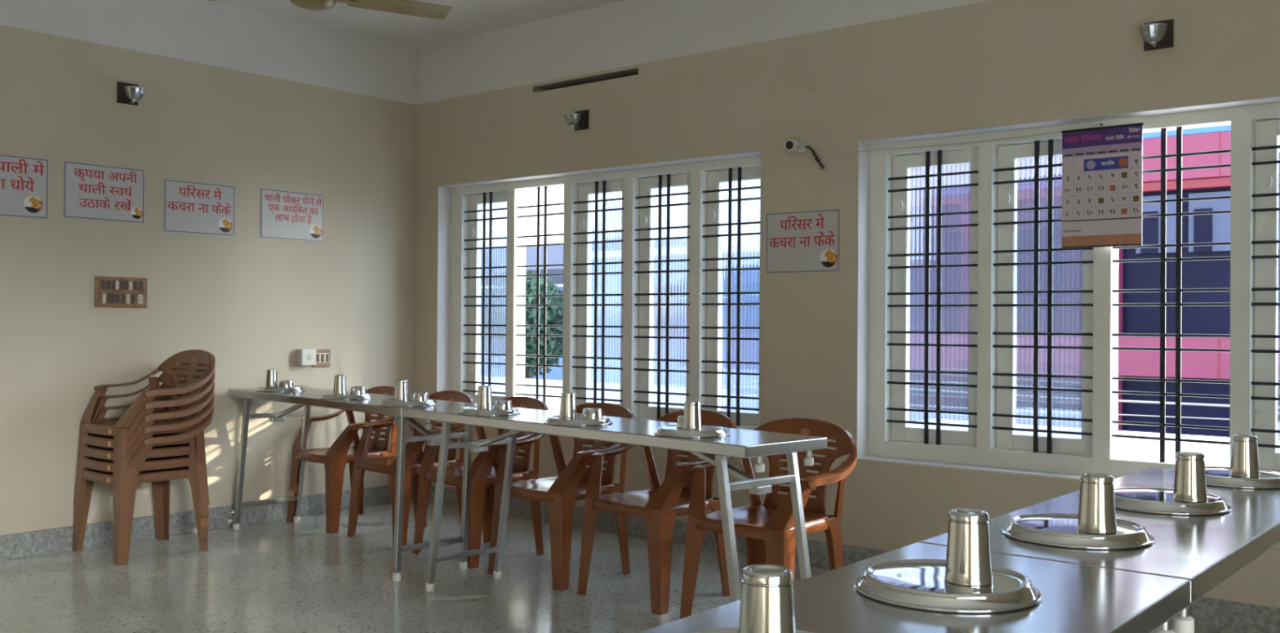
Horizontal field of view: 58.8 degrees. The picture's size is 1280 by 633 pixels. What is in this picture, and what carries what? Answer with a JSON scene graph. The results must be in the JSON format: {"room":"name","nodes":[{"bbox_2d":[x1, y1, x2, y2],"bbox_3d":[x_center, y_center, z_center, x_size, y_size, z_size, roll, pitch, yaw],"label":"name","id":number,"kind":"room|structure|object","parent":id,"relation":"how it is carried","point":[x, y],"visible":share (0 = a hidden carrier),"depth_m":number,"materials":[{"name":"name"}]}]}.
{"room":"eatery","nodes":[
{"label":"eatery","id":0,"kind":"room"},
{"bbox_2d":[0,0,415,534],"bbox_3d":[-3.900,-0.298,4.305,0.250,2.829,7.500,0,0,40],"label":"wall","id":1,"kind":"structure","parent":0,"point":[247,100],"depth_m":6.02,"materials":[{"name":"beige paint"}]},
{"bbox_2d":[0,154,48,219],"bbox_3d":[-2.947,-0.607,5.257,0.003,0.286,0.400,0,0,40],"label":"notice","id":2,"kind":"object","parent":1,"relation":"attached to","point":[24,180],"visible":1,"depth_m":5.32,"materials":[{"name":"grey paper"}]},
{"bbox_2d":[62,160,144,223],"bbox_3d":[-2.647,-0.611,5.620,0.003,0.274,0.400,0,0,40],"label":"notice","id":3,"kind":"object","parent":1,"relation":"attached to","point":[97,192],"visible":1,"depth_m":5.61,"materials":[{"name":"grey paper"}]},
{"bbox_2d":[94,275,147,307],"bbox_3d":[-2.590,-0.120,5.676,0.022,0.152,0.262,0,0,40],"label":"switchboard","id":4,"kind":"object","parent":1,"relation":"attached to","point":[109,291],"visible":1,"depth_m":5.67,"materials":[{"name":"brown laminate"}]},
{"bbox_2d":[101,280,105,288],"bbox_3d":[-2.646,-0.157,5.598,0.004,0.043,0.017,0,0,40],"label":"switch","id":5,"kind":"object","parent":4,"relation":"attached to","point":[103,282],"depth_m":5.60,"materials":[{"name":"brown"}]},
{"bbox_2d":[102,293,106,302],"bbox_3d":[-2.643,-0.089,5.602,0.004,0.048,0.017,0,0,40],"label":"switch","id":6,"kind":"object","parent":4,"relation":"attached to","point":[104,294],"depth_m":5.60,"materials":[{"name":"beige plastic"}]},
{"bbox_2d":[106,280,110,288],"bbox_3d":[-2.629,-0.156,5.617,0.006,0.043,0.017,0,0,40],"label":"switch","id":7,"kind":"object","parent":4,"relation":"attached to","point":[108,281],"depth_m":5.61,"materials":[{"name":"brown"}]},
{"bbox_2d":[106,293,111,302],"bbox_3d":[-2.627,-0.089,5.620,0.006,0.048,0.017,0,0,40],"label":"switch","id":8,"kind":"object","parent":4,"relation":"attached to","point":[108,295],"depth_m":5.62,"materials":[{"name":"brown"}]},
{"bbox_2d":[111,293,115,303],"bbox_3d":[-2.614,-0.089,5.637,0.004,0.048,0.017,0,0,40],"label":"switch","id":9,"kind":"object","parent":4,"relation":"attached to","point":[113,295],"depth_m":5.64,"materials":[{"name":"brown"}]},
{"bbox_2d":[115,280,119,288],"bbox_3d":[-2.602,-0.156,5.650,0.006,0.043,0.017,0,0,40],"label":"switch","id":10,"kind":"object","parent":4,"relation":"attached to","point":[117,282],"depth_m":5.65,"materials":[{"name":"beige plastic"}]},
{"bbox_2d":[115,293,119,303],"bbox_3d":[-2.599,-0.088,5.654,0.006,0.048,0.017,0,0,40],"label":"switch","id":11,"kind":"object","parent":4,"relation":"attached to","point":[117,295],"depth_m":5.65,"materials":[{"name":"brown"}]},
{"bbox_2d":[120,280,124,289],"bbox_3d":[-2.587,-0.156,5.670,0.004,0.043,0.017,0,0,40],"label":"switch","id":12,"kind":"object","parent":4,"relation":"attached to","point":[122,282],"depth_m":5.67,"materials":[{"name":"brown"}]},
{"bbox_2d":[121,293,124,303],"bbox_3d":[-2.584,-0.088,5.674,0.004,0.048,0.017,0,0,40],"label":"switch","id":13,"kind":"object","parent":4,"relation":"attached to","point":[122,295],"depth_m":5.67,"materials":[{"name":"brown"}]},
{"bbox_2d":[124,280,128,289],"bbox_3d":[-2.572,-0.156,5.686,0.006,0.043,0.017,0,0,40],"label":"switch","id":14,"kind":"object","parent":4,"relation":"attached to","point":[126,282],"depth_m":5.68,"materials":[{"name":"brown"}]},
{"bbox_2d":[125,293,129,303],"bbox_3d":[-2.567,-0.088,5.692,0.006,0.048,0.017,0,0,40],"label":"switch","id":15,"kind":"object","parent":4,"relation":"attached to","point":[127,295],"depth_m":5.69,"materials":[{"name":"beige plastic"}]},
{"bbox_2d":[128,280,132,289],"bbox_3d":[-2.559,-0.155,5.704,0.004,0.043,0.017,0,0,40],"label":"switch","id":16,"kind":"object","parent":4,"relation":"attached to","point":[130,282],"depth_m":5.70,"materials":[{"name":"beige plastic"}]},
{"bbox_2d":[131,293,134,303],"bbox_3d":[-2.552,-0.088,5.713,0.004,0.048,0.017,0,0,40],"label":"switch","id":17,"kind":"object","parent":4,"relation":"attached to","point":[132,295],"depth_m":5.71,"materials":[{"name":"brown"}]},
{"bbox_2d":[137,293,142,303],"bbox_3d":[-2.527,-0.087,5.742,0.006,0.048,0.028,0,0,40],"label":"socket","id":18,"kind":"object","parent":4,"relation":"attached to","point":[140,296],"depth_m":5.74,"materials":[{"name":"white plastic"}]},
{"bbox_2d":[115,80,145,106],"bbox_3d":[-2.529,-1.117,5.666,0.125,0.113,0.114,0,0,40],"label":"wall lamp","id":19,"kind":"object","parent":1,"relation":"attached to","point":[126,93],"visible":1,"depth_m":5.67,"materials":[{"name":"silver"}]},
{"bbox_2d":[163,178,235,236],"bbox_3d":[-2.327,-0.572,6.009,0.003,0.272,0.402,0,0,40],"label":"notice","id":20,"kind":"object","parent":1,"relation":"attached to","point":[189,207],"visible":1,"depth_m":6.00,"materials":[{"name":"grey paper"}]},
{"bbox_2d":[0,482,412,560],"bbox_3d":[-3.808,1.058,4.213,0.012,0.117,7.500,0,0,40],"label":"baseboard","id":21,"kind":"structure","parent":1,"relation":"attached to","point":[38,542],"depth_m":5.88,"materials":[{"name":"stone"}]},
{"bbox_2d":[260,187,324,241],"bbox_3d":[-1.969,-0.571,6.442,0.003,0.275,0.409,0,0,40],"label":"notice","id":22,"kind":"object","parent":1,"relation":"attached to","point":[284,215],"visible":1,"depth_m":6.43,"materials":[{"name":"grey paper"}]},
{"bbox_2d":[297,348,315,365],"bbox_3d":[-1.903,0.233,6.485,0.052,0.094,0.098,0,0,40],"label":"box","id":23,"kind":"object","parent":1,"relation":"attached to","point":[305,357],"visible":1,"depth_m":6.46,"materials":[{"name":"white plastic"}]},
{"bbox_2d":[311,349,330,366],"bbox_3d":[-1.846,0.241,6.580,0.020,0.100,0.118,0,0,40],"label":"switch plate","id":24,"kind":"object","parent":1,"relation":"attached to","point":[322,356],"visible":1,"depth_m":6.58,"materials":[{"name":"brown laminate"}]},
{"bbox_2d":[216,0,625,48],"bbox_3d":[-0.940,-1.782,1.878,7.900,0.150,8.000,0,0,40],"label":"ceiling","id":25,"kind":"structure","parent":0,"point":[467,18],"depth_m":6.38,"materials":[{"name":"paint"}]},
{"bbox_2d":[208,0,453,19],"bbox_3d":[-1.286,-1.491,4.909,0.959,0.410,1.093,1,0,-29],"label":"ceiling fan","id":26,"kind":"object","parent":25,"relation":"hanging from","point":[408,7],"visible":1,"depth_m":5.02,"materials":[{"name":"metal"}]},
{"bbox_2d":[0,500,1223,632],"bbox_3d":[-0.960,1.182,1.861,7.900,0.120,8.000,0,0,40],"label":"floor","id":27,"kind":"structure","parent":0,"point":[280,575],"depth_m":4.78,"materials":[{"name":"stone"}]},
{"bbox_2d":[72,404,213,564],"bbox_3d":[-2.389,0.759,5.510,0.597,0.748,0.533,0,0,41],"label":"armchair","id":28,"kind":"object","parent":27,"relation":"on","point":[160,478],"visible":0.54,"depth_m":5.44,"materials":[{"name":"brown plastic"}]},
{"bbox_2d":[72,394,214,552],"bbox_3d":[-2.388,0.704,5.511,0.597,0.748,0.533,0,0,41],"label":"armchair","id":29,"kind":"object","parent":28,"relation":"on","point":[157,463],"visible":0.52,"depth_m":5.35,"materials":[{"name":"brown plastic"}]},
{"bbox_2d":[73,374,214,540],"bbox_3d":[-2.387,0.648,5.512,0.597,0.748,0.533,0,0,41],"label":"armchair","id":30,"kind":"object","parent":29,"relation":"on","point":[162,451],"visible":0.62,"depth_m":5.36,"materials":[{"name":"brown plastic"}]},
{"bbox_2d":[73,362,214,528],"bbox_3d":[-2.386,0.593,5.513,0.597,0.748,0.533,0,0,41],"label":"armchair","id":31,"kind":"object","parent":30,"relation":"on","point":[100,440],"visible":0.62,"depth_m":5.41,"materials":[{"name":"brown plastic"}]},
{"bbox_2d":[74,349,215,515],"bbox_3d":[-2.385,0.537,5.514,0.597,0.748,0.533,0,0,41],"label":"armchair","id":32,"kind":"object","parent":31,"relation":"on","point":[123,476],"visible":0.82,"depth_m":5.47,"materials":[{"name":"brown plastic"}]},
{"bbox_2d":[286,386,396,533],"bbox_3d":[-1.615,0.769,6.309,0.568,0.748,0.520,0,0,45],"label":"armchair","id":33,"kind":"object","parent":27,"relation":"on","point":[335,458],"visible":0.64,"depth_m":6.22,"materials":[{"name":"brown plastic"}]},
{"bbox_2d":[227,386,476,581],"bbox_3d":[-1.472,0.765,5.601,0.405,0.750,1.745,1,0,-43],"label":"folding table","id":34,"kind":"object","parent":27,"relation":"on","point":[308,397],"visible":0.88,"depth_m":5.15,"materials":[{"name":"metal"}]},
{"bbox_2d":[255,385,306,391],"bbox_3d":[-1.885,0.378,5.960,0.252,0.021,0.252,0,0,40],"label":"plate","id":35,"kind":"object","parent":34,"relation":"on","point":[296,388],"visible":0.91,"depth_m":5.87,"materials":[{"name":"silver metal"}]},
{"bbox_2d":[265,368,277,387],"bbox_3d":[-1.920,0.323,5.917,0.065,0.096,0.065,0,0,40],"label":"tumbler","id":36,"kind":"object","parent":35,"relation":"on","point":[271,381],"visible":0.99,"depth_m":5.89,"materials":[{"name":"silver metal"}]},
{"bbox_2d":[278,380,293,387],"bbox_3d":[-1.844,0.353,5.920,0.080,0.038,0.080,0,0,40],"label":"katori","id":37,"kind":"object","parent":35,"relation":"on","point":[282,384],"visible":0.99,"depth_m":5.89,"materials":[{"name":"silver metal"}]},
{"bbox_2d":[318,391,373,399],"bbox_3d":[-1.403,0.378,5.413,0.252,0.021,0.252,0,0,40],"label":"plate","id":38,"kind":"object","parent":34,"relation":"on","point":[326,395],"visible":0.88,"depth_m":5.32,"materials":[{"name":"silver metal"}]},
{"bbox_2d":[333,374,346,395],"bbox_3d":[-1.416,0.324,5.359,0.065,0.096,0.065,0,0,40],"label":"tumbler","id":39,"kind":"object","parent":38,"relation":"on","point":[340,380],"visible":1,"depth_m":5.33,"materials":[{"name":"silver metal"}]},
{"bbox_2d":[349,386,366,394],"bbox_3d":[-1.348,0.353,5.430,0.080,0.038,0.080,0,0,40],"label":"katori","id":40,"kind":"object","parent":38,"relation":"on","point":[353,389],"visible":0.96,"depth_m":5.40,"materials":[{"name":"silver metal"}]},
{"bbox_2d":[377,397,435,406],"bbox_3d":[-1.028,0.378,5.012,0.252,0.021,0.252,0,0,40],"label":"plate","id":41,"kind":"object","parent":34,"relation":"on","point":[388,402],"visible":0.81,"depth_m":4.92,"materials":[{"name":"silver metal"}]},
{"bbox_2d":[394,379,408,401],"bbox_3d":[-1.042,0.324,4.959,0.065,0.096,0.065,0,0,40],"label":"tumbler","id":42,"kind":"object","parent":41,"relation":"on","point":[401,393],"visible":0.99,"depth_m":4.93,"materials":[{"name":"silver metal"}]},
{"bbox_2d":[410,391,428,400],"bbox_3d":[-0.970,0.353,5.008,0.080,0.038,0.080,0,0,40],"label":"katori","id":43,"kind":"object","parent":41,"relation":"on","point":[416,396],"visible":0.98,"depth_m":4.98,"materials":[{"name":"silver metal"}]},
{"bbox_2d":[346,390,474,547],"bbox_3d":[-1.175,0.770,5.915,0.568,0.748,0.520,0,0,45],"label":"armchair","id":44,"kind":"object","parent":27,"relation":"on","point":[415,452],"visible":0.57,"depth_m":5.87,"materials":[{"name":"brown plastic"}]},
{"bbox_2d":[413,395,548,568],"bbox_3d":[-0.751,0.770,5.493,0.520,0.748,0.567,1,0,-44],"label":"armchair","id":45,"kind":"object","parent":27,"relation":"on","point":[484,468],"visible":0.61,"depth_m":5.45,"materials":[{"name":"brown plastic"}]},
{"bbox_2d":[487,402,635,590],"bbox_3d":[-0.332,0.771,5.076,0.568,0.748,0.520,0,0,43],"label":"armchair","id":46,"kind":"object","parent":27,"relation":"on","point":[561,492],"visible":0.69,"depth_m":5.02,"materials":[{"name":"brown plastic"}]},
{"bbox_2d":[402,404,826,602],"bbox_3d":[-0.201,0.766,4.260,0.405,0.750,1.930,1,0,-43],"label":"folding table","id":47,"kind":"object","parent":27,"relation":"on","point":[740,442],"visible":0.97,"depth_m":3.82,"materials":[{"name":"metal"}]},
{"bbox_2d":[457,405,520,415],"bbox_3d":[-0.606,0.379,4.573,0.252,0.021,0.252,0,0,40],"label":"plate","id":48,"kind":"object","parent":47,"relation":"on","point":[473,411],"visible":0.83,"depth_m":4.48,"materials":[{"name":"silver metal"}]},
{"bbox_2d":[476,385,493,409],"bbox_3d":[-0.618,0.324,4.519,0.065,0.096,0.065,0,0,40],"label":"tumbler","id":49,"kind":"object","parent":48,"relation":"on","point":[484,392],"visible":1,"depth_m":4.50,"materials":[{"name":"silver metal"}]},
{"bbox_2d":[493,399,512,409],"bbox_3d":[-0.550,0.354,4.556,0.080,0.038,0.080,0,0,40],"label":"katori","id":50,"kind":"object","parent":48,"relation":"on","point":[499,404],"visible":1,"depth_m":4.53,"materials":[{"name":"silver metal"}]},
{"bbox_2d":[543,414,613,425],"bbox_3d":[-0.226,0.379,4.162,0.252,0.021,0.252,0,0,40],"label":"plate","id":51,"kind":"object","parent":47,"relation":"on","point":[553,420],"visible":0.86,"depth_m":4.07,"materials":[{"name":"silver metal"}]},
{"bbox_2d":[559,391,577,419],"bbox_3d":[-0.261,0.324,4.127,0.065,0.096,0.065,0,0,40],"label":"tumbler","id":52,"kind":"object","parent":51,"relation":"on","point":[568,404],"visible":0.99,"depth_m":4.10,"materials":[{"name":"silver metal"}]},
{"bbox_2d":[581,407,603,419],"bbox_3d":[-0.173,0.354,4.136,0.080,0.038,0.080,0,0,40],"label":"katori","id":53,"kind":"object","parent":51,"relation":"on","point":[591,412],"visible":0.98,"depth_m":4.11,"materials":[{"name":"silver metal"}]},
{"bbox_2d":[653,424,729,437],"bbox_3d":[0.171,0.379,3.776,0.252,0.021,0.252,0,0,40],"label":"plate","id":54,"kind":"object","parent":47,"relation":"on","point":[670,430],"visible":0.88,"depth_m":3.69,"materials":[{"name":"silver metal"}]},
{"bbox_2d":[676,415,683,427],"bbox_3d":[0.163,0.354,3.833,0.080,0.038,0.080,0,0,40],"label":"katori","id":55,"kind":"object","parent":54,"relation":"on","point":[680,420],"visible":0.27,"depth_m":3.81,"materials":[{"name":"silver metal"}]},
{"bbox_2d":[682,400,702,430],"bbox_3d":[0.172,0.325,3.724,0.065,0.096,0.065,0,0,40],"label":"tumbler","id":56,"kind":"object","parent":54,"relation":"on","point":[692,411],"visible":0.99,"depth_m":3.70,"materials":[{"name":"silver metal"}]},
{"bbox_2d":[577,409,737,614],"bbox_3d":[0.088,0.771,4.696,0.568,0.748,0.520,0,0,45],"label":"armchair","id":57,"kind":"object","parent":27,"relation":"on","point":[660,504],"visible":0.72,"depth_m":4.64,"materials":[{"name":"brown plastic"}]},
{"bbox_2d":[680,417,857,618],"bbox_3d":[0.493,0.772,4.278,0.568,0.748,0.520,0,0,42],"label":"armchair","id":58,"kind":"object","parent":27,"relation":"on","point":[769,529],"visible":0.72,"depth_m":4.25,"materials":[{"name":"brown plastic"}]},
{"bbox_2d":[637,542,1190,632],"bbox_3d":[0.059,0.750,1.093,0.432,0.750,1.805,0,0,40],"label":"folding table","id":59,"kind":"object","parent":27,"relation":"on","point":[1077,597],"visible":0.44,"depth_m":1.49,"materials":[{"name":"metal"}]},
{"bbox_2d":[690,626,817,632],"bbox_3d":[0.130,0.364,1.191,0.252,0.021,0.252,0,0,40],"label":"plate","id":60,"kind":"object","parent":59,"relation":"on","point":[733,628],"visible":0.52,"depth_m":1.28,"materials":[{"name":"silver metal"}]},
{"bbox_2d":[737,564,795,632],"bbox_3d":[0.132,0.310,1.181,0.065,0.096,0.065,0,0,40],"label":"tumbler","id":61,"kind":"object","parent":60,"relation":"on","point":[766,596],"visible":1,"depth_m":1.16,"materials":[{"name":"silver metal"}]},
{"bbox_2d":[853,558,1042,612],"bbox_3d":[0.424,0.368,1.574,0.252,0.021,0.252,0,0,40],"label":"plate","id":62,"kind":"object","parent":59,"relation":"on","point":[913,583],"visible":0.88,"depth_m":1.51,"materials":[{"name":"silver metal"}]},
{"bbox_2d":[943,507,993,586],"bbox_3d":[0.451,0.315,1.557,0.065,0.096,0.065,0,0,40],"label":"tumbler","id":63,"kind":"object","parent":62,"relation":"on","point":[968,553],"visible":1,"depth_m":1.53,"materials":[{"name":"silver metal"}]},
{"bbox_2d":[919,466,1279,632],"bbox_3d":[1.066,0.763,2.313,0.432,0.750,1.350,0,0,40],"label":"folding table","id":64,"kind":"object","parent":27,"relation":"on","point":[1206,550],"visible":0.34,"depth_m":1.97,"materials":[{"name":"metal"}]},
{"bbox_2d":[1000,512,1155,549],"bbox_3d":[0.766,0.373,1.993,0.252,0.021,0.252,0,0,40],"label":"plate","id":65,"kind":"object","parent":64,"relation":"on","point":[1055,529],"visible":0.9,"depth_m":1.93,"materials":[{"name":"silver metal"}]},
{"bbox_2d":[1076,472,1117,533],"bbox_3d":[0.785,0.319,1.950,0.065,0.096,0.065,0,0,40],"label":"tumbler","id":66,"kind":"object","parent":65,"relation":"on","point":[1096,508],"visible":1,"depth_m":1.93,"materials":[{"name":"silver metal"}]},
{"bbox_2d":[1114,486,1231,515],"bbox_3d":[1.077,0.377,2.338,0.252,0.021,0.252,0,0,40],"label":"plate","id":67,"kind":"object","parent":64,"relation":"on","point":[1140,499],"visible":0.7,"depth_m":2.26,"materials":[{"name":"silver metal"}]},
{"bbox_2d":[1172,451,1208,502],"bbox_3d":[1.114,0.323,2.299,0.065,0.096,0.065,0,0,40],"label":"tumbler","id":68,"kind":"object","parent":67,"relation":"on","point":[1189,479],"visible":1,"depth_m":2.27,"materials":[{"name":"silver metal"}]},
{"bbox_2d":[1204,466,1279,488],"bbox_3d":[1.417,0.382,2.708,0.252,0.021,0.252,0,0,40],"label":"plate","id":69,"kind":"object","parent":64,"relation":"on","point":[1220,476],"visible":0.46,"depth_m":2.62,"materials":[{"name":"silver metal"}]},
{"bbox_2d":[1229,434,1260,477],"bbox_3d":[1.425,0.328,2.676,0.065,0.096,0.065,0,0,40],"label":"tumbler","id":70,"kind":"object","parent":69,"relation":"on","point":[1244,461],"visible":1,"depth_m":2.65,"materials":[{"name":"silver metal"}]},
{"bbox_2d":[413,0,1279,608],"bbox_3d":[1.511,-0.259,4.850,7.900,2.829,0.239,0,0,40],"label":"wall","id":71,"kind":"structure","parent":0,"point":[662,82],"depth_m":5.25,"materials":[{"name":"beige paint"}]},
{"bbox_2d":[563,108,590,132],"bbox_3d":[-0.356,-1.073,6.169,0.114,0.113,0.125,0,0,40],"label":"wall lamp","id":72,"kind":"object","parent":71,"relation":"attached to","point":[580,120],"visible":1,"depth_m":6.18,"materials":[{"name":"silver"}]},
{"bbox_2d":[450,155,760,430],"bbox_3d":[-0.233,-0.087,6.342,2.368,1.420,0.095,0,0,40],"label":"window","id":73,"kind":"structure","parent":71,"relation":"in","point":[704,180],"depth_m":6.24,"materials":[{"name":"white paint"}]},
{"bbox_2d":[462,191,506,394],"bbox_3d":[-0.931,-0.104,6.890,0.408,1.304,0.014,0,0,40],"label":"grille","id":74,"kind":"object","parent":73,"relation":"attached to","point":[470,202],"depth_m":6.99,"materials":[{"name":"metal"}]},
{"bbox_2d":[515,186,564,403],"bbox_3d":[-0.575,-0.103,6.596,0.407,1.304,0.014,0,0,40],"label":"grille","id":75,"kind":"object","parent":73,"relation":"attached to","point":[518,216],"depth_m":6.62,"materials":[{"name":"metal"}]},
{"bbox_2d":[572,180,623,402],"bbox_3d":[-0.226,-0.103,6.308,0.399,1.304,0.014,0,0,40],"label":"grille","id":76,"kind":"object","parent":73,"relation":"attached to","point":[580,214],"depth_m":6.38,"materials":[{"name":"metal"}]},
{"bbox_2d":[633,173,690,418],"bbox_3d":[0.123,-0.102,6.019,0.396,1.304,0.014,0,0,40],"label":"grille","id":77,"kind":"object","parent":73,"relation":"attached to","point":[642,186],"depth_m":6.08,"materials":[{"name":"metal"}]},
{"bbox_2d":[701,167,760,425],"bbox_3d":[0.474,-0.101,5.730,0.398,1.304,0.014,0,0,40],"label":"grille","id":78,"kind":"object","parent":73,"relation":"attached to","point":[709,228],"depth_m":5.80,"materials":[{"name":"metal"}]},
{"bbox_2d":[783,137,808,154],"bbox_3d":[0.722,-0.797,5.293,0.087,0.073,0.095,0,0,40],"label":"security camera","id":79,"kind":"object","parent":71,"relation":"attached to","point":[790,144],"visible":1,"depth_m":5.27,"materials":[{"name":"grey plastic"}]},
{"bbox_2d":[804,146,825,168],"bbox_3d":[0.807,-0.737,5.266,0.109,0.116,0.020,0,0,40],"label":"cable bundle","id":80,"kind":"object","parent":79,"relation":"hanging from","point":[816,158],"visible":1,"depth_m":5.25,"materials":[{"name":"black"}]},
{"bbox_2d":[765,208,839,273],"bbox_3d":[0.758,-0.349,5.319,0.400,0.289,0.003,0,0,40],"label":"notice","id":81,"kind":"object","parent":71,"relation":"attached to","point":[803,241],"visible":1,"depth_m":5.31,"materials":[{"name":"grey paper"}]},
{"bbox_2d":[805,76,816,88],"bbox_3d":[0.796,-1.089,5.292,0.060,0.060,0.013,0,0,40],"label":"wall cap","id":82,"kind":"object","parent":71,"relation":"attached to","point":[811,82],"visible":1,"depth_m":5.29,"materials":[{"name":"beige paint"}]},
{"bbox_2d":[412,484,1279,632],"bbox_3d":[1.429,1.096,4.745,7.388,0.117,0.012,0,0,40],"label":"baseboard","id":83,"kind":"structure","parent":71,"relation":"attached to","point":[1208,613],"depth_m":5.22,"materials":[{"name":"stone"}]},
{"bbox_2d":[822,130,1061,159],"bbox_3d":[1.312,-0.744,4.980,1.071,0.038,0.098,0,0,33],"label":"wire","id":84,"kind":"object","parent":71,"relation":"attached to","point":[1059,131],"visible":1,"depth_m":4.97,"materials":[{"name":"beige"}]},
{"bbox_2d":[1061,122,1143,248],"bbox_3d":[1.845,-0.524,4.542,0.315,0.493,0.012,0,0,40],"label":"wall calendar","id":85,"kind":"object","parent":84,"relation":"hanging from","point":[1102,166],"visible":1,"depth_m":4.54,"materials":[{"name":"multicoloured paper"}]},
{"bbox_2d":[1086,160,1095,168],"bbox_3d":[1.814,-0.609,4.567,0.036,0.036,0.001,0,0,40],"label":"picture","id":86,"kind":"object","parent":85,"relation":"attached to","point":[1090,164],"depth_m":4.57,"materials":[{"name":"white paper"}]},
{"bbox_2d":[1105,127,1139,140],"bbox_3d":[1.908,-0.722,4.491,0.131,0.043,0.001,0,0,40],"label":"print","id":87,"kind":"object","parent":85,"relation":"attached to","point":[1111,133],"depth_m":4.49,"materials":[{"name":"white"}]},
{"bbox_2d":[1118,157,1128,166],"bbox_3d":[1.910,-0.609,4.488,0.036,0.036,0.001,0,0,40],"label":"picture","id":88,"kind":"object","parent":85,"relation":"attached to","point":[1122,162],"depth_m":4.49,"materials":[{"name":"brown paper"}]},
{"bbox_2d":[868,102,1279,477],"bbox_3d":[2.088,-0.071,4.425,2.608,1.433,0.095,0,0,40],"label":"window","id":89,"kind":"structure","parent":71,"relation":"in","point":[991,438],"depth_m":4.75,"materials":[{"name":"white paint"}]},
{"bbox_2d":[886,150,977,444],"bbox_3d":[1.301,-0.084,5.046,0.445,1.308,0.014,0,0,40],"label":"grille","id":90,"kind":"object","parent":89,"relation":"attached to","point":[901,180],"depth_m":5.08,"materials":[{"name":"metal"}]},
{"bbox_2d":[991,139,1093,453],"bbox_3d":[1.680,-0.084,4.734,0.433,1.308,0.014,0,0,40],"label":"grille","id":91,"kind":"object","parent":89,"relation":"attached to","point":[1050,263],"depth_m":4.75,"materials":[{"name":"metal"}]},
{"bbox_2d":[1111,126,1231,462],"bbox_3d":[2.064,-0.083,4.417,0.441,1.308,0.014,0,0,40],"label":"grille","id":92,"kind":"object","parent":89,"relation":"attached to","point":[1179,155],"depth_m":4.41,"materials":[{"name":"metal"}]},
{"bbox_2d":[1250,145,1279,448],"bbox_3d":[2.449,-0.082,4.099,0.440,1.308,0.014,0,0,40],"label":"grille","id":93,"kind":"object","parent":89,"relation":"attached to","point":[1252,148],"depth_m":4.22,"materials":[{"name":"metal"}]},
{"bbox_2d":[1138,17,1175,53],"bbox_3d":[1.937,-1.069,4.275,0.114,0.113,0.125,0,0,40],"label":"wall lamp","id":94,"kind":"object","parent":71,"relation":"attached to","point":[1159,35],"visible":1,"depth_m":4.29,"materials":[{"name":"silver metal"}]},
{"label":"outside","id":95,"kind":"structure","parent":0,"visible":0},
{"bbox_3d":[-1.446,4.249,7.091,120.000,0.200,120.000,0,0,40],"label":"ground","id":96,"kind":"structure","parent":95,"visible":0},
{"bbox_2d":[480,299,502,369],"bbox_3d":[-2.376,1.849,20.691,1.521,4.749,1.491,0,0,40],"label":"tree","id":97,"kind":"object","parent":96,"relation":"on","point":[494,366],"visible":0.02,"depth_m":20.50,"materials":[{"name":"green plant"}]},
{"bbox_2d":[480,269,563,378],"bbox_3d":[-1.908,1.714,18.636,1.603,5.000,1.630,0,0,40],"label":"tree","id":98,"kind":"object","parent":96,"relation":"on","point":[553,347],"visible":0.47,"depth_m":18.30,"materials":[{"name":"green plant"}]},
{"bbox_2d":[480,238,687,380],"bbox_3d":[-1.651,1.260,26.940,7.000,6.000,4.300,0,0,40],"label":"house","id":99,"kind":"structure","parent":96,"relation":"on","point":[554,253],"depth_m":25.65,"materials":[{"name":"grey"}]},
{"bbox_2d":[591,196,622,251],"bbox_3d":[-0.425,0.948,21.977,1.326,6.590,1.218,0,0,40],"label":"building","id":100,"kind":"structure","parent":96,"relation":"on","point":[614,220],"depth_m":21.77,"materials":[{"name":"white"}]},
{"bbox_2d":[591,244,759,412],"bbox_3d":[1.356,1.608,18.489,3.800,5.250,3.300,0,0,40],"label":"building","id":101,"kind":"structure","parent":96,"relation":"on","point":[749,314],"depth_m":17.23,"materials":[{"name":"concrete"}]},
{"bbox_2d":[908,124,1279,439],"bbox_3d":[7.245,1.042,14.822,9.450,6.420,5.066,0,0,40],"label":"building","id":102,"kind":"structure","parent":96,"relation":"on","point":[1211,182],"depth_m":13.08,"materials":[{"name":"red"}]},
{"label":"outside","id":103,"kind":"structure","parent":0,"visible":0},
{"bbox_2d":[749,374,1141,391],"bbox_3d":[7.268,0.808,10.569,15.000,0.057,0.020,0,0,40],"label":"power cable","id":104,"kind":"object","parent":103,"point":[749,375],"visible":0.31,"depth_m":13.41,"materials":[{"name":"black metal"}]},
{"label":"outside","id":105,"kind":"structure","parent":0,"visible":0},
{"bbox_2d":[749,379,1279,408],"bbox_3d":[7.267,0.898,10.568,15.000,0.064,0.028,0,0,40],"label":"power cable","id":106,"kind":"object","parent":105,"point":[752,380],"visible":0.34,"depth_m":12.29,"materials":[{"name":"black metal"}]},
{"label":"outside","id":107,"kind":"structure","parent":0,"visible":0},
{"bbox_2d":[749,399,1157,426],"bbox_3d":[7.266,1.148,10.567,15.000,0.056,0.020,0,0,40],"label":"power cable","id":108,"kind":"object","parent":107,"point":[749,399],"visible":0.16,"depth_m":12.91,"materials":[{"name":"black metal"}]},
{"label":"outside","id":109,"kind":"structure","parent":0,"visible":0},
{"bbox_2d":[749,393,1279,422],"bbox_3d":[7.266,1.067,10.568,15.000,0.051,0.014,0,0,40],"label":"power cable","id":110,"kind":"object","parent":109,"point":[749,393],"visible":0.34,"depth_m":12.28,"materials":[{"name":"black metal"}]},
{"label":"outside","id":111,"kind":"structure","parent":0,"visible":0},
{"bbox_2d":[480,376,1279,465],"bbox_3d":[0.160,0.980,10.600,30.000,0.200,6.800,0,0,40],"label":"ground","id":112,"kind":"structure","parent":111,"point":[1140,448],"depth_m":8.76,"materials":[{"name":"concrete"}]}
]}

